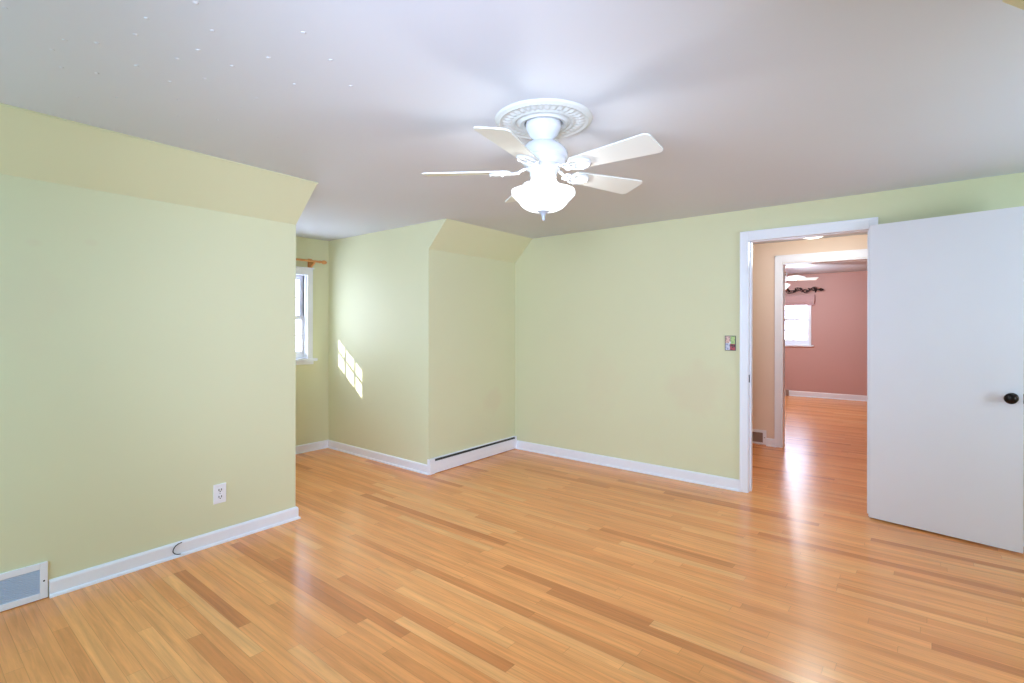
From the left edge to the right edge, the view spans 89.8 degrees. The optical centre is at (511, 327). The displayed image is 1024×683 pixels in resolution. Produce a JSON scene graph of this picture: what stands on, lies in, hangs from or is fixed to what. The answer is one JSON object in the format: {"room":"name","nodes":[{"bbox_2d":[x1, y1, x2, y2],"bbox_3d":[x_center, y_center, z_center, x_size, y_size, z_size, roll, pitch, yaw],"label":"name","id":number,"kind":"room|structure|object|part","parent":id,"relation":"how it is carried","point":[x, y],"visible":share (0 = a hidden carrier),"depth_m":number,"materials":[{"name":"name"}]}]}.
{"room":"empty bedroom","nodes":[
{"label":"empty bedroom","id":0,"kind":"room"},
{"bbox_2d":[0,105,316,609],"bbox_3d":[-3.154,0.177,2.531,2.114,2.237,3.574,0,0,38],"label":"wall","id":1,"kind":"structure","parent":0,"point":[148,290],"depth_m":2.74,"materials":[{"name":"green paint"}]},
{"bbox_2d":[0,561,47,611],"bbox_3d":[-2.341,1.206,2.322,0.012,0.172,0.365,0,0,38],"label":"air vent","id":2,"kind":"object","parent":1,"relation":"in","point":[21,586],"visible":1,"depth_m":2.40,"materials":[{"name":"white metal"}]},
{"bbox_2d":[49,507,300,597],"bbox_3d":[-1.835,1.256,2.986,0.025,0.082,1.294,0,0,37],"label":"baseboard","id":3,"kind":"structure","parent":1,"relation":"attached to","point":[64,584],"depth_m":2.84,"materials":[{"name":"white paint"}]},
{"bbox_2d":[213,482,225,504],"bbox_3d":[-1.761,0.999,3.097,0.009,0.116,0.072,0,0,38],"label":"wall outlet","id":4,"kind":"object","parent":1,"relation":"attached to","point":[219,490],"visible":1,"depth_m":3.09,"materials":[{"name":"white plastic"}]},
{"bbox_2d":[296,440,327,453],"bbox_3d":[-2.393,1.256,5.042,0.025,0.082,1.338,0,0,38],"label":"baseboard","id":5,"kind":"structure","parent":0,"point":[323,444],"depth_m":5.41,"materials":[{"name":"white paint"}]},
{"bbox_2d":[296,236,328,445],"bbox_3d":[-2.449,0.178,5.087,0.120,2.237,1.378,0,0,38],"label":"wall","id":6,"kind":"structure","parent":0,"point":[311,379],"depth_m":5.47,"materials":[{"name":"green paint"}]},
{"bbox_2d":[296,266,317,364],"bbox_3d":[-2.435,-0.123,5.072,0.170,1.013,1.034,0,0,38],"label":"window","id":7,"kind":"structure","parent":6,"relation":"in","point":[304,356],"depth_m":5.38,"materials":[{"name":"white paint"}]},
{"bbox_3d":[-2.468,-0.316,5.097,0.032,0.464,0.838,0,0,38],"label":"sash","id":8,"kind":"part","parent":7,"relation":"part of","materials":[{"name":"white paint"}]},
{"bbox_3d":[-2.440,0.097,5.075,0.032,0.445,0.838,0,0,38],"label":"sash","id":9,"kind":"part","parent":7,"relation":"part of","materials":[{"name":"white paint"}]},
{"bbox_3d":[-2.453,-0.115,5.085,0.125,0.897,0.864,0,0,38],"label":"frame","id":10,"kind":"part","parent":7,"relation":"part of","materials":[{"name":"white paint"}]},
{"bbox_3d":[-2.402,0.352,5.046,0.085,0.062,1.034,0,0,38],"label":"sill","id":11,"kind":"part","parent":7,"relation":"part of","materials":[{"name":"white paint"}]},
{"bbox_2d":[296,258,326,267],"bbox_3d":[-2.352,-0.666,5.028,0.104,0.115,1.176,0,0,38],"label":"curtain rod","id":12,"kind":"object","parent":6,"relation":"attached to","point":[311,262],"visible":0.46,"depth_m":5.37,"materials":[{"name":"brown wood"}]},
{"bbox_3d":[-2.329,-0.693,5.011,0.022,0.022,1.000,0,0,38],"label":"rod","id":13,"kind":"part","parent":12,"relation":"part of","materials":[{"name":"brown wood"}]},
{"bbox_2d":[328,219,531,463],"bbox_3d":[-0.923,0.180,5.548,1.979,2.237,1.366,0,0,38],"label":"wall","id":14,"kind":"structure","parent":0,"point":[421,317],"depth_m":4.97,"materials":[{"name":"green paint"}]},
{"bbox_2d":[328,440,427,474],"bbox_3d":[-1.367,1.257,5.050,1.645,0.082,0.025,0,0,39],"label":"baseboard","id":15,"kind":"structure","parent":14,"relation":"attached to","point":[414,466],"depth_m":4.97,"materials":[{"name":"white paint"}]},
{"bbox_2d":[427,436,516,474],"bbox_3d":[-0.348,1.230,5.030,0.038,0.134,1.269,0,0,38],"label":"baseboard heater","id":16,"kind":"object","parent":14,"relation":"attached to","point":[447,461],"visible":1,"depth_m":4.93,"materials":[{"name":"white paint"}]},
{"bbox_2d":[0,395,1023,682],"bbox_3d":[1.716,1.353,4.701,7.400,0.100,13.150,0,0,38],"label":"floor","id":17,"kind":"structure","parent":0,"point":[514,565],"depth_m":2.53,"materials":[{"name":"brown wood"}]},
{"bbox_2d":[0,0,1023,244],"bbox_3d":[0.176,-0.985,2.691,7.400,0.103,8.082,0,0,38],"label":"ceiling","id":18,"kind":"structure","parent":0,"point":[749,104],"depth_m":2.04,"materials":[{"name":"white paint"}]},
{"bbox_2d":[422,117,662,220],"bbox_3d":[0.158,-0.709,2.293,1.046,0.455,1.071,0,0,38],"label":"ceiling fan","id":19,"kind":"object","parent":18,"relation":"hanging from","point":[543,157],"visible":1,"depth_m":2.24,"materials":[{"name":"white ceramic"}]},
{"bbox_3d":[-0.205,-0.706,2.352,0.398,0.036,0.144,0,0,6],"label":"fan blade","id":20,"kind":"part","parent":19,"relation":"part of","materials":[{"name":"white wood"}]},
{"bbox_3d":[0.000,-0.706,1.997,0.144,0.036,0.398,0,0,24],"label":"fan blade","id":21,"kind":"part","parent":19,"relation":"part of","materials":[{"name":"white wood"}]},
{"bbox_3d":[0.069,-0.706,2.658,0.144,0.036,0.398,0,0,-12],"label":"fan blade","id":22,"kind":"part","parent":19,"relation":"part of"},
{"bbox_3d":[0.444,-0.705,2.491,0.398,0.036,0.144,0,0,-30],"label":"fan blade","id":23,"kind":"part","parent":19,"relation":"part of","materials":[{"name":"white wood"}]},
{"bbox_3d":[0.402,-0.705,2.083,0.398,0.036,0.144,0,0,42],"label":"fan blade","id":24,"kind":"part","parent":19,"relation":"part of","materials":[{"name":"white wood"}]},
{"bbox_2d":[495,98,592,139],"bbox_3d":[0.142,-0.924,2.316,0.439,0.026,0.439,0,0,38],"label":"ceiling medallion","id":25,"kind":"object","parent":18,"relation":"attached to","point":[575,117],"visible":0.77,"depth_m":2.22,"materials":[{"name":"white paint"}]},
{"bbox_2d":[515,172,1023,479],"bbox_3d":[2.091,0.185,3.914,5.454,2.237,0.060,0,0,39],"label":"wall","id":26,"kind":"structure","parent":0,"point":[620,332],"depth_m":4.57,"materials":[{"name":"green paint"}]},
{"bbox_2d":[516,440,739,491],"bbox_3d":[0.931,1.256,4.803,2.276,0.090,0.025,0,0,39],"label":"baseboard","id":27,"kind":"structure","parent":26,"relation":"attached to","point":[732,484],"depth_m":4.64,"materials":[{"name":"white paint"}]},
{"bbox_2d":[725,336,735,350],"bbox_3d":[1.757,0.125,4.137,0.084,0.120,0.017,0,0,39],"label":"switch plate","id":28,"kind":"object","parent":26,"relation":"attached to","point":[730,341],"visible":1,"depth_m":4.14,"materials":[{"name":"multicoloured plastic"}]},
{"bbox_2d":[730,344,734,349],"bbox_3d":[1.772,0.156,4.128,0.039,0.048,0.002,0,0,39],"label":"picture","id":29,"kind":"object","parent":28,"relation":"attached to","point":[732,346],"depth_m":4.13},
{"bbox_2d":[731,336,734,343],"bbox_3d":[1.774,0.100,4.126,0.035,0.061,0.002,0,0,39],"label":"picture","id":30,"kind":"object","parent":28,"relation":"on","point":[732,337],"depth_m":4.13},
{"bbox_2d":[739,217,877,515],"bbox_3d":[2.208,0.303,3.858,0.808,2.000,0.136,0,0,39],"label":"door frame","id":31,"kind":"structure","parent":26,"relation":"attached to","point":[750,243],"depth_m":4.05,"materials":[{"name":"white paint"}]},
{"bbox_2d":[869,206,1023,552],"bbox_3d":[2.691,0.297,3.234,0.164,1.989,0.756,0,0,-41],"label":"door","id":32,"kind":"structure","parent":26,"relation":"in","point":[946,293],"depth_m":3.18,"materials":[{"name":"white paint"}]},
{"bbox_3d":[2.869,0.407,2.953,0.064,0.061,0.061,0,0,-41],"label":"knob","id":33,"kind":"part","parent":32,"relation":"part of","materials":[{"name":"brown metal"}]},
{"bbox_2d":[752,234,866,444],"bbox_3d":[3.371,0.186,5.294,5.300,2.237,0.060,0,0,38],"label":"wall","id":34,"kind":"structure","parent":0,"point":[763,352],"depth_m":5.68,"materials":[{"name":"beige paint"}]},
{"bbox_2d":[752,429,765,444],"bbox_3d":[2.703,1.215,5.761,0.274,0.158,0.012,0,0,38],"label":"air vent","id":35,"kind":"object","parent":34,"relation":"in","point":[758,436],"visible":0.62,"depth_m":5.72,"materials":[{"name":"white metal"}]},
{"bbox_2d":[766,438,775,446],"bbox_3d":[2.848,1.262,5.641,0.100,0.085,0.025,0,0,38],"label":"baseboard","id":36,"kind":"structure","parent":34,"relation":"attached to","point":[769,442],"depth_m":5.64,"materials":[{"name":"white paint"}]},
{"bbox_2d":[774,249,866,447],"bbox_3d":[3.291,0.302,5.393,0.807,2.005,0.132,0,0,38],"label":"door frame","id":37,"kind":"structure","parent":34,"relation":"attached to","point":[852,259],"depth_m":5.59,"materials":[{"name":"white paint"}]},
{"bbox_2d":[785,271,866,395],"bbox_3d":[5.963,0.149,9.491,6.300,2.320,0.120,0,0,38],"label":"wall","id":38,"kind":"structure","parent":0,"point":[836,363],"depth_m":9.45,"materials":[{"name":"paint"}]},
{"bbox_2d":[785,305,813,346],"bbox_3d":[5.317,-0.127,9.963,0.944,0.982,0.170,0,0,38],"label":"window","id":39,"kind":"structure","parent":38,"relation":"in","point":[788,343],"depth_m":9.79,"materials":[{"name":"white paint"}]},
{"bbox_3d":[5.330,0.076,9.979,0.798,0.500,0.032,0,0,38],"label":"sash","id":40,"kind":"part","parent":39,"relation":"part of","materials":[{"name":"white paint"}]},
{"bbox_3d":[5.295,0.346,9.935,0.944,0.036,0.100,0,0,38],"label":"sill","id":41,"kind":"part","parent":39,"relation":"part of","materials":[{"name":"white paint"}]},
{"bbox_3d":[5.283,-0.145,9.918,0.884,0.946,0.032,0,0,38],"label":"casing","id":42,"kind":"part","parent":39,"relation":"part of","materials":[{"name":"white paint"}]},
{"bbox_2d":[785,294,814,305],"bbox_3d":[5.265,-0.522,9.894,0.976,0.200,0.090,0,0,38],"label":"roman shade","id":43,"kind":"object","parent":38,"relation":"attached to","point":[790,300],"visible":0.55,"depth_m":9.72,"materials":[{"name":"pink fabric"}]},
{"bbox_2d":[785,287,823,293],"bbox_3d":[5.249,-0.704,9.872,1.286,0.117,0.146,0,0,38],"label":"curtain rod","id":44,"kind":"object","parent":38,"relation":"attached to","point":[814,288],"visible":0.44,"depth_m":9.63,"materials":[{"name":"metal"}]},
{"bbox_2d":[789,390,866,400],"bbox_3d":[6.833,1.260,8.731,3.792,0.100,0.025,0,0,38],"label":"baseboard","id":45,"kind":"structure","parent":38,"relation":"attached to","point":[791,393],"depth_m":9.48,"materials":[{"name":"white paint"}]},
{"bbox_2d":[785,260,866,274],"bbox_3d":[4.544,-1.063,7.558,6.400,0.100,4.958,0,0,38],"label":"ceiling","id":46,"kind":"structure","parent":0,"point":[848,266],"depth_m":8.64,"materials":[{"name":"white paint"}]},
{"bbox_2d":[785,272,818,280],"bbox_3d":[4.324,-0.786,8.310,1.069,0.455,1.052,0,0,38],"label":"ceiling fan","id":47,"kind":"object","parent":46,"relation":"hanging from","point":[793,277],"visible":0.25,"depth_m":8.15,"materials":[{"name":"white ceramic"}]},
{"bbox_3d":[4.347,-0.782,7.936,0.144,0.036,0.398,0,0,-4],"label":"fan blade","id":48,"kind":"part","parent":47,"relation":"part of","materials":[{"name":"white"}]},
{"bbox_3d":[4.659,-0.782,8.203,0.398,0.036,0.144,0,0,14],"label":"fan blade","id":49,"kind":"part","parent":47,"relation":"part of","materials":[{"name":"white"}]},
{"bbox_2d":[1002,0,1023,9],"bbox_3d":[0.938,0.183,-0.516,1.683,2.237,3.725,0,0,38],"label":"wall","id":50,"kind":"structure","parent":0,"point":[1016,3],"depth_m":1.45,"materials":[{"name":"yellow paint"}]}
]}

